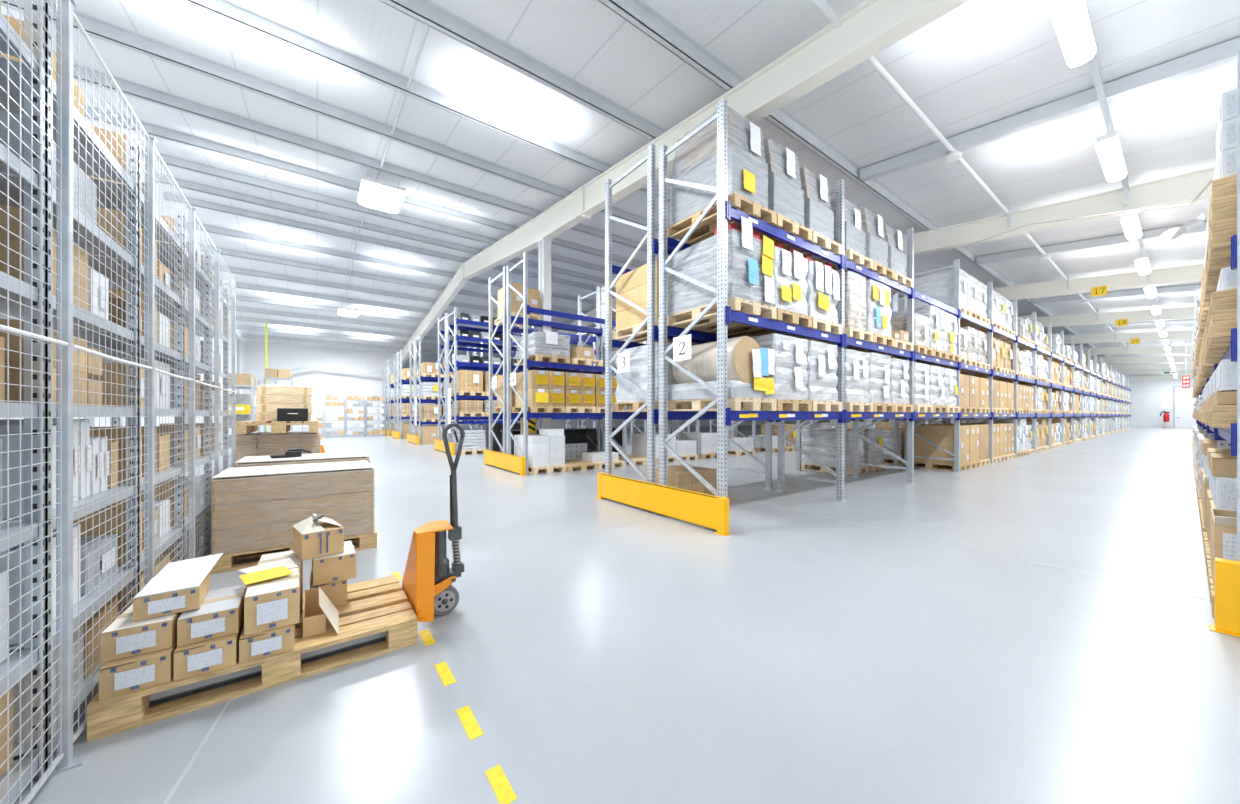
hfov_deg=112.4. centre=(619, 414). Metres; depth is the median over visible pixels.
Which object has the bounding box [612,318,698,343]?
wooden pallet
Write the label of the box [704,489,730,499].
wooden pallet
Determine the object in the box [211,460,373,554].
crate
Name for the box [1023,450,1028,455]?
wooden pallet
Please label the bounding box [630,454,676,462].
wooden pallet
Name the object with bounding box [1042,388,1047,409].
load
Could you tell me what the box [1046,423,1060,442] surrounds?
load
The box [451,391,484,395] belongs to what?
wooden pallet
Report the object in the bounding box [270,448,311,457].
tool
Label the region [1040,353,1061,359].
wooden pallet
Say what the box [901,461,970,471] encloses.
wooden pallet
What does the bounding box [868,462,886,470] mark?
wooden pallet
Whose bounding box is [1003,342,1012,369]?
load
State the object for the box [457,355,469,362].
bin
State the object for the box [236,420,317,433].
wooden pallet
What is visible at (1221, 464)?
carton
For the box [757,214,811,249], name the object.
wooden pallet
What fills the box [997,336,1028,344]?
wooden pallet
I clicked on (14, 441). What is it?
carton
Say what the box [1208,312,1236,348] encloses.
wooden pallet
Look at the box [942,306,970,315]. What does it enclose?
wooden pallet
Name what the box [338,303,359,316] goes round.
lamp
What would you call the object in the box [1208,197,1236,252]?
wooden pallet
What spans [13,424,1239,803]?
floor
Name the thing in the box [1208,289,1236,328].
wooden pallet
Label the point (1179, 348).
roof beam
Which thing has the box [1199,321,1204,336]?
wooden pallet
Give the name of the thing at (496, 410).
wooden pallet
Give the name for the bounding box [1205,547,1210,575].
wooden pallet
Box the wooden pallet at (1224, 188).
[1208,174,1236,232]
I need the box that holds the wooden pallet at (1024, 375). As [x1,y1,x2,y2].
[993,373,1028,379]
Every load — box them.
[391,374,399,382]
[391,388,406,397]
[391,405,399,413]
[402,368,418,377]
[402,384,418,395]
[402,403,418,413]
[421,362,437,373]
[421,382,441,395]
[421,405,437,417]
[441,364,453,374]
[441,405,452,415]
[442,383,452,395]
[453,370,482,391]
[453,400,482,411]
[453,429,485,449]
[480,400,500,411]
[483,371,502,391]
[497,376,514,406]
[516,331,569,359]
[612,338,645,365]
[615,342,677,402]
[667,216,774,315]
[670,106,767,236]
[751,333,807,399]
[761,137,803,237]
[761,424,795,446]
[772,243,807,315]
[796,167,833,240]
[801,423,834,428]
[802,428,864,467]
[804,256,839,323]
[806,340,837,401]
[811,198,865,259]
[831,428,883,463]
[835,271,865,330]
[844,349,869,402]
[847,422,874,427]
[860,207,887,267]
[864,279,891,336]
[868,352,890,403]
[875,422,889,426]
[875,427,904,430]
[882,224,906,276]
[883,430,904,458]
[889,358,909,403]
[890,313,929,347]
[891,305,944,350]
[904,267,967,309]
[914,362,929,404]
[928,365,944,405]
[942,312,957,354]
[943,368,957,405]
[960,326,977,360]
[960,328,967,357]
[965,288,998,324]
[966,274,977,313]
[976,280,986,317]
[976,330,986,363]
[977,419,1026,450]
[985,336,998,365]
[994,317,1027,338]
[996,339,1004,367]
[997,293,1004,326]
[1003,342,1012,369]
[1004,298,1012,329]
[1010,346,1020,371]
[1017,425,1020,451]
[1019,351,1027,373]
[1020,350,1032,374]
[1023,318,1031,338]
[1025,425,1031,449]
[1026,419,1047,445]
[1026,421,1038,447]
[1030,319,1038,342]
[1030,386,1039,408]
[1031,355,1038,375]
[1031,418,1068,440]
[1036,333,1060,354]
[1037,322,1043,344]
[1037,355,1043,377]
[1037,387,1043,409]
[1037,425,1043,446]
[1042,333,1047,347]
[1042,360,1047,378]
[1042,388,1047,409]
[1046,391,1053,409]
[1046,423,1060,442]
[1046,424,1052,444]
[1051,361,1056,380]
[1051,391,1060,409]
[1052,393,1057,409]
[1052,424,1057,443]
[1055,363,1060,381]
[1057,417,1087,436]
[1059,392,1068,409]
[1064,345,1071,358]
[1064,366,1068,383]
[1067,370,1071,384]
[1067,393,1071,410]
[1067,419,1085,437]
[1067,420,1077,438]
[1067,423,1071,440]
[1074,351,1077,361]
[1074,371,1080,386]
[1074,372,1077,386]
[1074,394,1077,410]
[1076,350,1083,362]
[1076,394,1080,410]
[1076,422,1080,438]
[1083,396,1087,410]
[1090,420,1092,435]
[1092,397,1094,410]
[1098,419,1100,433]
[1191,342,1194,363]
[1191,428,1200,460]
[1192,326,1196,352]
[1192,430,1200,466]
[1193,288,1200,335]
[1193,298,1198,331]
[1193,434,1208,484]
[1193,435,1208,487]
[1194,437,1208,496]
[1198,395,1202,409]
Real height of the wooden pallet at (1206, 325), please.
0.144 m
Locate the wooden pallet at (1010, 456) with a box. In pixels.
[1008,453,1014,459]
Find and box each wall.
[0,318,244,443]
[245,341,850,434]
[859,374,1193,426]
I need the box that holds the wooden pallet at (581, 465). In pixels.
[557,460,597,471]
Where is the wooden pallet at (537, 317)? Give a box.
[494,311,541,328]
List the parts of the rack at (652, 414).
post, upright frame, post, upright frame, post, post, upright frame, post, upright frame, post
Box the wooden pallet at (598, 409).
[574,407,623,412]
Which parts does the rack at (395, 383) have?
post, upright frame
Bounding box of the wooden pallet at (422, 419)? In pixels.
[418,418,442,421]
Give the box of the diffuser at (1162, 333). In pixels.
[1159,331,1166,336]
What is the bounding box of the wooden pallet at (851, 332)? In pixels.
[809,327,872,344]
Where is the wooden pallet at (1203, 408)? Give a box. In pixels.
[1203,408,1204,423]
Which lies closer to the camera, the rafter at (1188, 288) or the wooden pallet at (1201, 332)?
the wooden pallet at (1201, 332)
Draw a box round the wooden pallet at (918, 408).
[914,405,932,411]
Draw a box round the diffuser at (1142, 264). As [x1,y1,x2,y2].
[1135,258,1150,274]
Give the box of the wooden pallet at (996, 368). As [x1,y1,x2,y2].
[960,365,1000,374]
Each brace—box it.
[380,139,390,167]
[391,94,406,135]
[406,25,429,88]
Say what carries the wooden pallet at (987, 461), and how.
on the floor
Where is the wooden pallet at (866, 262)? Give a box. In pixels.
[820,249,872,270]
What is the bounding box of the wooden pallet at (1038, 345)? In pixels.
[1018,342,1040,349]
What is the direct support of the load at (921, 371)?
on the wooden pallet at (918, 408)
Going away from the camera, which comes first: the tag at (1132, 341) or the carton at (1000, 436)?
the carton at (1000, 436)
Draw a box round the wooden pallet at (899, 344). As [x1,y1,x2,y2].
[851,339,912,353]
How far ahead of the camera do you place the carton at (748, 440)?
13.64 m
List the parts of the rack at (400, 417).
post, upright frame, post, post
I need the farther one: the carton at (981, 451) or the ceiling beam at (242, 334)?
the ceiling beam at (242, 334)
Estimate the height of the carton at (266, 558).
0.149 m
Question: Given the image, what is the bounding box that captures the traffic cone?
[320,434,324,452]
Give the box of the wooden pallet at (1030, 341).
[1007,339,1033,346]
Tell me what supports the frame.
on the floor
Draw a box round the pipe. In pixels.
[813,0,1150,374]
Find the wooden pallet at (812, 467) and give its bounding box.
[801,463,867,474]
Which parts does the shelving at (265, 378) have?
shelf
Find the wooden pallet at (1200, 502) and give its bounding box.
[1199,499,1202,513]
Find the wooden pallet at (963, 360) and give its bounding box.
[929,357,970,367]
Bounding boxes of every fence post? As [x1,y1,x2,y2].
[49,0,88,775]
[143,134,156,584]
[187,206,196,558]
[213,248,220,478]
[233,276,236,464]
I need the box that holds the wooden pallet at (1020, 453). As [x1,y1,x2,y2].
[1017,451,1022,456]
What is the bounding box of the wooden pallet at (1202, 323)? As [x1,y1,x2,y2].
[1200,313,1205,329]
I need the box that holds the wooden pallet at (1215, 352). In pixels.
[1205,333,1227,357]
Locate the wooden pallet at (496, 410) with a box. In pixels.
[494,407,520,412]
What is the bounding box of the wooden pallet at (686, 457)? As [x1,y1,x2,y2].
[669,455,697,460]
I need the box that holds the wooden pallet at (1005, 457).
[1001,455,1007,460]
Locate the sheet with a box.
[239,566,292,584]
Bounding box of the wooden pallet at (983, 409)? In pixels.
[981,407,989,412]
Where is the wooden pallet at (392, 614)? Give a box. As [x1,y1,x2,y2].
[87,575,417,741]
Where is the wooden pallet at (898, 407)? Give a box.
[895,404,912,411]
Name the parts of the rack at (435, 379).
post, upright frame, post, post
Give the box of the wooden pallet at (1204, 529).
[1201,516,1206,539]
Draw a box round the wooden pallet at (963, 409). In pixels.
[960,406,970,412]
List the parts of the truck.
plate, cheek plate, plate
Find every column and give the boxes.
[537,236,552,428]
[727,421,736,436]
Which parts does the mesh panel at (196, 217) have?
edge rail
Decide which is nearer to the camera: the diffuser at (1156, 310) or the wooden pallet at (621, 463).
the wooden pallet at (621, 463)
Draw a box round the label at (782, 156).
[776,152,796,187]
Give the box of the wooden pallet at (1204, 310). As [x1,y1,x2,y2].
[1201,298,1208,320]
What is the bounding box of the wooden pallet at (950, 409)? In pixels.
[947,406,959,412]
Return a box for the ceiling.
[1,0,1239,369]
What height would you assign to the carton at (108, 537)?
0.200 m
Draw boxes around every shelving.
[0,0,44,803]
[0,2,137,771]
[53,143,183,592]
[97,240,210,557]
[120,255,225,546]
[236,377,259,432]
[264,375,292,432]
[302,399,323,436]
[324,399,344,436]
[346,399,365,436]
[366,399,384,435]
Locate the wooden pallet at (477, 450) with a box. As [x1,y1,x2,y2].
[461,449,484,454]
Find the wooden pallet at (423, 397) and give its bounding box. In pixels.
[418,396,442,399]
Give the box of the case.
[277,408,307,420]
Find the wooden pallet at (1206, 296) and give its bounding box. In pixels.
[1203,284,1214,306]
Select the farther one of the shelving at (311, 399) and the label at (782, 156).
the shelving at (311, 399)
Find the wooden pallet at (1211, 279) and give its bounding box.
[1205,260,1220,292]
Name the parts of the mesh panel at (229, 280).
edge rail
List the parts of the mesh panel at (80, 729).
edge rail, edge rail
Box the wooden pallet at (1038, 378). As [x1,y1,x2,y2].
[1005,376,1040,382]
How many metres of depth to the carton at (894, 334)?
7.42 m
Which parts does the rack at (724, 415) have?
post, upright frame, post, post, upright frame, post, post, upright frame, post, post, upright frame, post, upright frame, post, upright frame, post, upright frame, post, post, post, post, post, post, post, post, post, post, post, post, post, post, post, post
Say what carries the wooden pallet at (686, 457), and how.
on the floor
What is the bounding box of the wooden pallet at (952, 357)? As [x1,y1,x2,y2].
[917,352,959,364]
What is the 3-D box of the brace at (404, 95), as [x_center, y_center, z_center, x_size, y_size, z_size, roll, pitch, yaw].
[-3.715,-5.061,6.972,0.044,0.192,1.544,0,0,-36]
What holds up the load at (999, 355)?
on the wooden pallet at (1003, 370)
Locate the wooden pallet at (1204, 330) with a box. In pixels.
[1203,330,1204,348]
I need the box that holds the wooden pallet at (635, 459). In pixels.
[618,455,656,465]
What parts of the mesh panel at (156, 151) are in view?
edge rail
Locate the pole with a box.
[265,323,266,432]
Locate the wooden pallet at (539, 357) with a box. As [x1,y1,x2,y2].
[517,354,569,367]
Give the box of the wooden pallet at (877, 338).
[844,333,894,350]
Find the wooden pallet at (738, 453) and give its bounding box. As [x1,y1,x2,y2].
[727,450,754,455]
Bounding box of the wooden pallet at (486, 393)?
[475,392,496,395]
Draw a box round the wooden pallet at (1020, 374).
[982,371,1022,378]
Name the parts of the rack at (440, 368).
post, upright frame, post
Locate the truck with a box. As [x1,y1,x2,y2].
[149,423,464,702]
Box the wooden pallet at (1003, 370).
[965,367,1007,375]
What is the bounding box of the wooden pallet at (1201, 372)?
[1200,361,1213,374]
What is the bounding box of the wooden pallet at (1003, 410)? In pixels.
[1001,408,1007,412]
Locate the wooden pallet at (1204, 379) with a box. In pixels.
[1198,369,1206,381]
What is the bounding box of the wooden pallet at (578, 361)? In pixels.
[559,358,602,366]
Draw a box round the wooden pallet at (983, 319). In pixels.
[960,316,989,327]
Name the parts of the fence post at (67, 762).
foot plate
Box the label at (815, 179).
[810,175,826,208]
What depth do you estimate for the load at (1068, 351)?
18.60 m
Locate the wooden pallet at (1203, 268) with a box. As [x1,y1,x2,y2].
[1201,268,1203,291]
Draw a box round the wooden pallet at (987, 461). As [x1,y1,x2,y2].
[979,459,989,465]
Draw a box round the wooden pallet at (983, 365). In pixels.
[960,362,989,371]
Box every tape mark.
[391,572,402,579]
[419,629,435,645]
[434,661,455,685]
[456,705,483,740]
[485,764,516,803]
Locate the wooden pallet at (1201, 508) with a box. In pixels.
[1200,507,1202,523]
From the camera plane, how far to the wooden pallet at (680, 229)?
5.17 m
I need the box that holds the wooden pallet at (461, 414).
[451,412,484,416]
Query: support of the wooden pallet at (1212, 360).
on the rack at (1228, 438)
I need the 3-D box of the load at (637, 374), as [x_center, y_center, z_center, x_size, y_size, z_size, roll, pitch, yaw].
[0.566,-0.611,6.372,0.798,0.826,1.134,0,0,-36]
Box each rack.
[385,361,472,428]
[387,358,478,435]
[394,351,486,430]
[397,349,493,438]
[410,337,517,434]
[415,335,517,444]
[438,313,577,439]
[447,307,716,454]
[489,266,670,453]
[507,252,892,474]
[605,143,1023,489]
[659,98,1130,530]
[1196,50,1239,560]
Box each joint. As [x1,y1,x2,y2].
[163,699,231,803]
[450,517,657,558]
[616,471,962,546]
[966,547,1207,599]
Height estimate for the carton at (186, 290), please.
0.190 m
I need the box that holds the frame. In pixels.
[274,364,386,429]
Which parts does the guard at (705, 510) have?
corner post, corner post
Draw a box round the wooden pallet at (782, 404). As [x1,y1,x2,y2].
[742,399,811,410]
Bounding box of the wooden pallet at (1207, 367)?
[1201,353,1213,370]
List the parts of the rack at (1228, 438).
post, post, post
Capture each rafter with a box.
[860,37,1239,181]
[947,180,1211,252]
[976,221,1206,263]
[1032,284,1200,303]
[1064,318,1196,326]
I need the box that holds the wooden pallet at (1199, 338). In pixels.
[1198,329,1202,344]
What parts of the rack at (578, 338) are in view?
post, upright frame, post, post, upright frame, post, post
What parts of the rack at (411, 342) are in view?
post, upright frame, post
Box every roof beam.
[399,0,969,367]
[511,166,1215,358]
[584,263,1203,370]
[1025,306,1196,327]
[1064,330,1194,343]
[1074,345,1192,354]
[1086,356,1192,362]
[1107,363,1192,368]
[1112,369,1192,373]
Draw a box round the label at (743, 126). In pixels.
[735,116,758,158]
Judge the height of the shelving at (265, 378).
3.100 m
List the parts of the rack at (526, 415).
post, upright frame, post, hazard panel, post, upright frame, post, post, upright frame, post, post, upright frame, post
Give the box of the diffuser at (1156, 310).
[1150,306,1160,314]
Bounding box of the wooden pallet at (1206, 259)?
[1205,242,1207,274]
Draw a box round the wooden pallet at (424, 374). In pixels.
[418,373,442,377]
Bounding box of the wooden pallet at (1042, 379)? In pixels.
[1018,378,1044,383]
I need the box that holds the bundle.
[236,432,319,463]
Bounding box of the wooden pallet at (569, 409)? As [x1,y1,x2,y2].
[555,406,595,412]
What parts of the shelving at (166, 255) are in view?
shelf, shelf, shelf, shelf, shelf, shelf, shelf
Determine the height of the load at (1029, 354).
0.826 m
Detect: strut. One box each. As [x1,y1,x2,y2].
[1007,203,1010,226]
[1067,273,1068,288]
[1124,176,1127,204]
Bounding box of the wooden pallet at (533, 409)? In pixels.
[512,406,565,412]
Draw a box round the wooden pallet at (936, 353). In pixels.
[902,349,946,361]
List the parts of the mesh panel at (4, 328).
edge rail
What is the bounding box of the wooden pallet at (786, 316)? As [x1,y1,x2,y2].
[711,308,811,336]
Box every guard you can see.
[385,429,389,435]
[392,430,399,438]
[407,434,418,444]
[434,439,454,454]
[483,449,525,475]
[596,473,729,535]
[1209,558,1239,636]
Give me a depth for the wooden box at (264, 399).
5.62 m
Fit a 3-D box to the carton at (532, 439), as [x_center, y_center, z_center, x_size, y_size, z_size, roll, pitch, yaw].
[-1.911,0.561,9.451,0.396,0.168,0.546,0,0,-36]
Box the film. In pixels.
[1158,213,1203,249]
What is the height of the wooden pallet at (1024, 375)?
0.144 m
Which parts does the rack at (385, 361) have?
post, upright frame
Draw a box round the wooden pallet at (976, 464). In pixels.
[919,461,980,468]
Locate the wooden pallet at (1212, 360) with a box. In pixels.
[1203,345,1221,364]
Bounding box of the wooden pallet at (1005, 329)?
[976,325,1007,335]
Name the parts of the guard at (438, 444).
panel, corner post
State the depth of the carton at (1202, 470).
5.33 m
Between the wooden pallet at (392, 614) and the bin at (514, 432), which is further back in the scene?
the bin at (514, 432)
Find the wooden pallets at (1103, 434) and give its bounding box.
[1083,372,1129,436]
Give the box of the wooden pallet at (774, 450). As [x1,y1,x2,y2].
[756,447,786,452]
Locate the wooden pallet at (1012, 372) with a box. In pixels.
[975,369,1014,377]
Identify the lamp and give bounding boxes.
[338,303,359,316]
[358,170,405,212]
[1045,0,1096,67]
[1095,121,1126,181]
[1120,213,1141,239]
[1135,247,1150,274]
[1144,286,1156,297]
[1150,297,1160,314]
[1155,320,1164,326]
[1159,327,1166,336]
[1162,340,1168,344]
[1164,344,1170,350]
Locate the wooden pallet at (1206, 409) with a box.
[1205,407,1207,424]
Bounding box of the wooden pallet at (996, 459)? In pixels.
[993,456,1000,462]
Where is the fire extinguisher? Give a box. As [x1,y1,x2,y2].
[1160,403,1171,427]
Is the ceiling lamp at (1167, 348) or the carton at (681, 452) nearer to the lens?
the carton at (681, 452)
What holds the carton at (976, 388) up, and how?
on the carton at (976, 398)
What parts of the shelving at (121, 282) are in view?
shelf, shelf, shelf, shelf, shelf, shelf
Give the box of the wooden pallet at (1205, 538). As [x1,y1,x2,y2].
[1203,532,1208,555]
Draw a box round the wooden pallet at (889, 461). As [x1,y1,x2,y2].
[884,458,904,464]
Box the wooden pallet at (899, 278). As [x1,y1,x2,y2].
[891,271,912,291]
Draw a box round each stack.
[565,443,586,460]
[1204,455,1208,476]
[1206,221,1207,243]
[1206,380,1209,398]
[1209,375,1212,396]
[1209,468,1211,494]
[1212,368,1216,393]
[1212,476,1236,510]
[1216,88,1236,154]
[1216,117,1236,178]
[1216,267,1236,290]
[1216,359,1236,390]
[1218,147,1236,178]
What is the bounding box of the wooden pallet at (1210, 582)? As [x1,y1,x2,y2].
[1208,568,1214,617]
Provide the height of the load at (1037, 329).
0.828 m
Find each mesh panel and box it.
[0,0,67,803]
[73,11,151,742]
[155,148,193,571]
[195,214,218,557]
[219,254,234,472]
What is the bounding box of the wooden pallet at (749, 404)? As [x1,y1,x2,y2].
[667,398,776,410]
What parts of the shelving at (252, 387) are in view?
shelf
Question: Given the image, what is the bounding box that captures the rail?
[1088,53,1171,356]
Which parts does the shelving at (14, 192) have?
shelf, shelf, shelf, shelf, shelf, shelf, shelf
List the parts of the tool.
lever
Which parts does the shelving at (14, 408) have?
shelf, shelf, shelf, shelf, shelf, shelf, shelf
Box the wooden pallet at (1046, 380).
[1019,379,1049,384]
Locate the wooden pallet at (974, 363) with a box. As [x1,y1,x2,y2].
[944,360,980,369]
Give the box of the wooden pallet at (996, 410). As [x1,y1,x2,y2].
[993,408,1000,412]
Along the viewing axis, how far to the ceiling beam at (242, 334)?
26.03 m
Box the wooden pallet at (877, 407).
[873,403,894,411]
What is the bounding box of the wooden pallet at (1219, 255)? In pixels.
[1208,221,1236,272]
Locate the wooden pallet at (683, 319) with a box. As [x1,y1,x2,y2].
[667,297,776,332]
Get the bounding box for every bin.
[236,405,249,413]
[457,313,469,320]
[457,329,469,336]
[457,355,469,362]
[469,314,479,321]
[469,330,479,337]
[469,356,479,362]
[480,316,488,322]
[480,332,488,338]
[480,356,488,363]
[486,423,520,451]
[493,333,500,340]
[493,357,500,364]
[500,429,538,454]
[511,359,516,365]
[563,428,587,443]
[583,428,627,455]
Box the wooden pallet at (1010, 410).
[1008,408,1014,412]
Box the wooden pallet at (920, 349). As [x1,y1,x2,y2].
[862,345,932,358]
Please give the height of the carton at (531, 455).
0.168 m
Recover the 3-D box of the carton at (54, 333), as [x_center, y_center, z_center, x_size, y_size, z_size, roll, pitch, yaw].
[-2.485,-0.269,1.583,0.446,0.150,0.161,0,0,-36]
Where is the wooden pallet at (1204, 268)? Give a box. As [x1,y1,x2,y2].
[1203,268,1204,289]
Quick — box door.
[1173,386,1196,427]
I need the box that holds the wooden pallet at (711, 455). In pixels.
[690,453,716,458]
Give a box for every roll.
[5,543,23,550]
[667,336,774,399]
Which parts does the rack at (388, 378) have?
post, upright frame, post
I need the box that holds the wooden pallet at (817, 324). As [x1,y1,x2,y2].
[747,317,841,339]
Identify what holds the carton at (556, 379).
on the carton at (556, 396)
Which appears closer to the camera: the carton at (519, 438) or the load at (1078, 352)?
the carton at (519, 438)
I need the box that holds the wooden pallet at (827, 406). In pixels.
[812,401,841,411]
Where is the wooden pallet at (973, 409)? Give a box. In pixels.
[971,407,980,412]
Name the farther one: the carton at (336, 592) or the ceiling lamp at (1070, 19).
the ceiling lamp at (1070, 19)
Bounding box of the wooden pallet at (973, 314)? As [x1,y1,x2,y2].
[951,311,980,323]
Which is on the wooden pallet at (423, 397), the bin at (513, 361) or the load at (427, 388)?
the load at (427, 388)
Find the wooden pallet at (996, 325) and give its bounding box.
[969,321,1000,331]
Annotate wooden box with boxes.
[256,394,310,403]
[256,412,310,420]
[257,386,311,396]
[257,403,311,412]
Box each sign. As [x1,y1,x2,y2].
[415,396,416,424]
[448,388,450,432]
[492,376,496,388]
[511,372,515,385]
[618,351,629,372]
[673,334,690,361]
[1160,369,1178,374]
[1182,375,1189,387]
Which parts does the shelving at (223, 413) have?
shelf, shelf, shelf, shelf, shelf, shelf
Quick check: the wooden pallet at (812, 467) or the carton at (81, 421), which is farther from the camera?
the wooden pallet at (812, 467)
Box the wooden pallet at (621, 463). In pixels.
[580,459,624,468]
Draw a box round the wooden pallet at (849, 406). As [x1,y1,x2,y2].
[830,402,872,411]
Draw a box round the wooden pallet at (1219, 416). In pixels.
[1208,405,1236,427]
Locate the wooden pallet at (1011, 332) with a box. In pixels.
[986,329,1014,338]
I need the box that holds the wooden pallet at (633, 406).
[612,401,680,411]
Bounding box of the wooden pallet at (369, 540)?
[208,528,376,574]
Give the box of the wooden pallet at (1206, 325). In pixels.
[1205,314,1207,340]
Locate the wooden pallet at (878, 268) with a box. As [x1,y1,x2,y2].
[844,261,894,279]
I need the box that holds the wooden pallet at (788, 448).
[787,447,795,450]
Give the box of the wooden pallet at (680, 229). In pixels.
[667,192,776,244]
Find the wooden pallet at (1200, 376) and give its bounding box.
[1199,365,1210,378]
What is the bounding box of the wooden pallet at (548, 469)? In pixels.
[528,465,565,473]
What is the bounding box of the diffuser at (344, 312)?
[338,309,359,316]
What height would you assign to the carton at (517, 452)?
0.168 m
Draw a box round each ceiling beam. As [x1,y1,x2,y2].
[1,0,680,239]
[73,63,667,256]
[84,105,646,266]
[141,148,616,274]
[155,173,615,284]
[164,192,615,292]
[177,0,904,296]
[185,220,600,304]
[200,244,615,319]
[213,264,615,329]
[221,280,592,334]
[221,293,587,341]
[236,306,600,350]
[236,316,600,355]
[236,325,600,359]
[241,333,592,364]
[379,0,924,273]
[598,0,1118,363]
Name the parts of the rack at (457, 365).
post, upright frame, post, post, post, post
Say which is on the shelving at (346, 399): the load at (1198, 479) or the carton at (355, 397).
the carton at (355, 397)
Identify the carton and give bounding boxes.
[0,14,83,117]
[0,110,96,225]
[0,204,87,310]
[0,319,23,361]
[0,336,4,401]
[0,419,79,501]
[0,424,55,508]
[0,435,23,519]
[0,438,2,527]
[0,524,80,644]
[0,570,6,661]
[0,687,12,776]
[5,361,23,402]
[9,623,83,742]
[11,501,141,565]
[53,329,55,366]
[53,367,55,403]
[73,336,86,372]
[73,371,86,405]
[79,419,91,499]
[81,533,117,595]
[84,598,117,677]
[87,125,141,191]
[87,347,101,375]
[87,363,143,407]
[87,380,101,405]
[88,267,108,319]
[90,426,141,483]
[90,437,100,495]
[91,207,141,263]
[99,641,176,699]
[100,436,108,491]
[101,604,181,662]
[102,356,169,408]
[107,441,117,488]
[109,288,156,341]
[109,297,141,334]
[112,570,143,615]
[117,480,173,526]
[121,554,169,575]
[133,553,222,621]
[141,228,156,276]
[142,182,156,210]
[142,427,156,476]
[142,499,169,538]
[142,510,156,549]
[143,426,200,457]
[157,215,173,242]
[157,259,169,288]
[157,312,169,347]
[157,429,187,461]
[157,434,169,470]
[158,274,187,303]
[160,423,213,450]
[160,543,173,562]
[168,476,198,507]
[170,324,187,355]
[170,370,187,409]
[170,378,173,407]
[170,438,173,465]
[173,473,213,496]
[174,617,243,680]
[177,584,246,646]
[185,230,187,250]
[185,280,198,313]
[185,488,187,516]
[185,530,187,559]
[187,298,203,322]
[196,241,200,266]
[196,335,200,360]
[196,374,198,408]
[196,516,203,534]
[196,524,198,551]
[200,295,213,324]
[200,340,203,363]
[200,390,203,409]
[200,429,203,455]
[201,254,203,278]
[234,451,369,467]
[236,373,252,385]
[236,394,250,405]
[236,414,250,421]
[237,558,299,635]
[239,624,295,663]
[258,550,302,588]
[265,368,277,377]
[279,369,290,377]
[293,513,343,560]
[299,574,302,614]
[303,586,338,637]
[310,571,346,606]
[312,541,355,585]
[338,430,343,434]
[353,395,358,399]
[391,423,406,435]
[402,424,418,438]
[418,426,441,443]
[498,282,522,317]
[514,434,530,442]
[514,442,522,449]
[514,449,522,456]
[515,370,548,389]
[515,388,548,406]
[528,288,539,315]
[528,435,548,443]
[528,444,548,451]
[528,451,548,459]
[528,459,548,467]
[539,428,563,435]
[542,435,564,443]
[548,371,564,388]
[549,389,564,405]
[549,443,564,450]
[549,450,564,458]
[549,458,564,465]
[564,372,580,389]
[564,389,580,406]
[569,346,593,359]
[580,373,594,389]
[580,390,594,406]
[582,452,604,461]
[594,374,604,390]
[595,391,604,406]
[600,451,617,460]
[612,375,616,390]
[612,391,615,402]
[616,259,668,293]
[616,279,667,312]
[616,299,667,329]
[632,434,658,442]
[632,441,658,449]
[632,448,658,457]
[646,467,673,481]
[656,434,675,441]
[667,442,675,448]
[667,449,675,456]
[667,466,683,469]
[667,470,690,485]
[667,484,690,490]
[675,465,696,467]
[675,468,703,483]
[676,439,696,447]
[676,441,686,448]
[676,448,686,455]
[679,432,710,439]
[679,439,710,446]
[687,448,696,454]
[691,482,703,492]
[693,467,716,481]
[695,432,716,439]
[699,447,710,453]
[704,480,716,492]
[711,440,716,446]
[711,446,716,452]
[727,437,745,444]
[727,444,745,450]
[734,437,752,443]
[746,444,752,449]
[748,435,777,442]
[756,442,777,447]
[891,330,899,339]
[895,330,908,341]
[914,425,963,438]
[914,437,963,451]
[914,450,963,464]
[921,424,974,437]
[933,424,978,436]
[949,423,998,434]
[951,424,984,436]
[960,374,963,384]
[960,385,963,395]
[960,396,963,406]
[960,425,968,437]
[963,423,1002,434]
[964,375,968,385]
[964,385,968,395]
[964,396,968,406]
[964,438,968,450]
[964,451,968,463]
[969,376,974,386]
[969,386,974,396]
[969,396,974,406]
[969,437,974,449]
[969,450,974,462]
[972,424,988,435]
[975,377,978,386]
[975,387,978,396]
[975,397,978,406]
[975,437,978,448]
[975,449,978,461]
[979,378,984,387]
[979,387,984,397]
[979,397,984,406]
[979,436,984,448]
[979,448,984,459]
[981,423,1006,433]
[985,378,988,387]
[985,388,988,397]
[985,398,988,406]
[985,436,988,447]
[985,447,988,458]
[995,380,998,389]
[995,389,998,398]
[995,399,998,407]
[995,435,998,445]
[995,446,998,456]
[998,423,1010,433]
[999,381,1002,389]
[999,390,1002,398]
[999,399,1002,407]
[999,434,1002,444]
[999,445,1002,455]
[1003,382,1006,390]
[1003,391,1006,399]
[1003,399,1006,407]
[1003,434,1006,444]
[1003,444,1006,454]
[1007,382,1010,390]
[1007,391,1010,399]
[1007,400,1010,407]
[1007,434,1010,443]
[1007,444,1010,454]
[1011,423,1013,432]
[1011,433,1013,443]
[1011,443,1013,453]
[1201,439,1217,451]
[1201,469,1204,505]
[1203,441,1217,455]
[1203,477,1209,526]
[1207,448,1230,467]
[1207,489,1212,541]
[1209,395,1212,405]
[1209,500,1215,553]
[1210,453,1236,476]
[1211,509,1236,592]
[1213,391,1236,404]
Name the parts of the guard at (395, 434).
panel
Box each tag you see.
[1091,285,1106,296]
[1116,318,1127,325]
[1130,338,1139,343]
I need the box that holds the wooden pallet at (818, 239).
[780,231,841,261]
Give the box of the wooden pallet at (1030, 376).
[997,375,1033,381]
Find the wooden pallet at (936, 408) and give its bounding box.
[928,405,946,412]

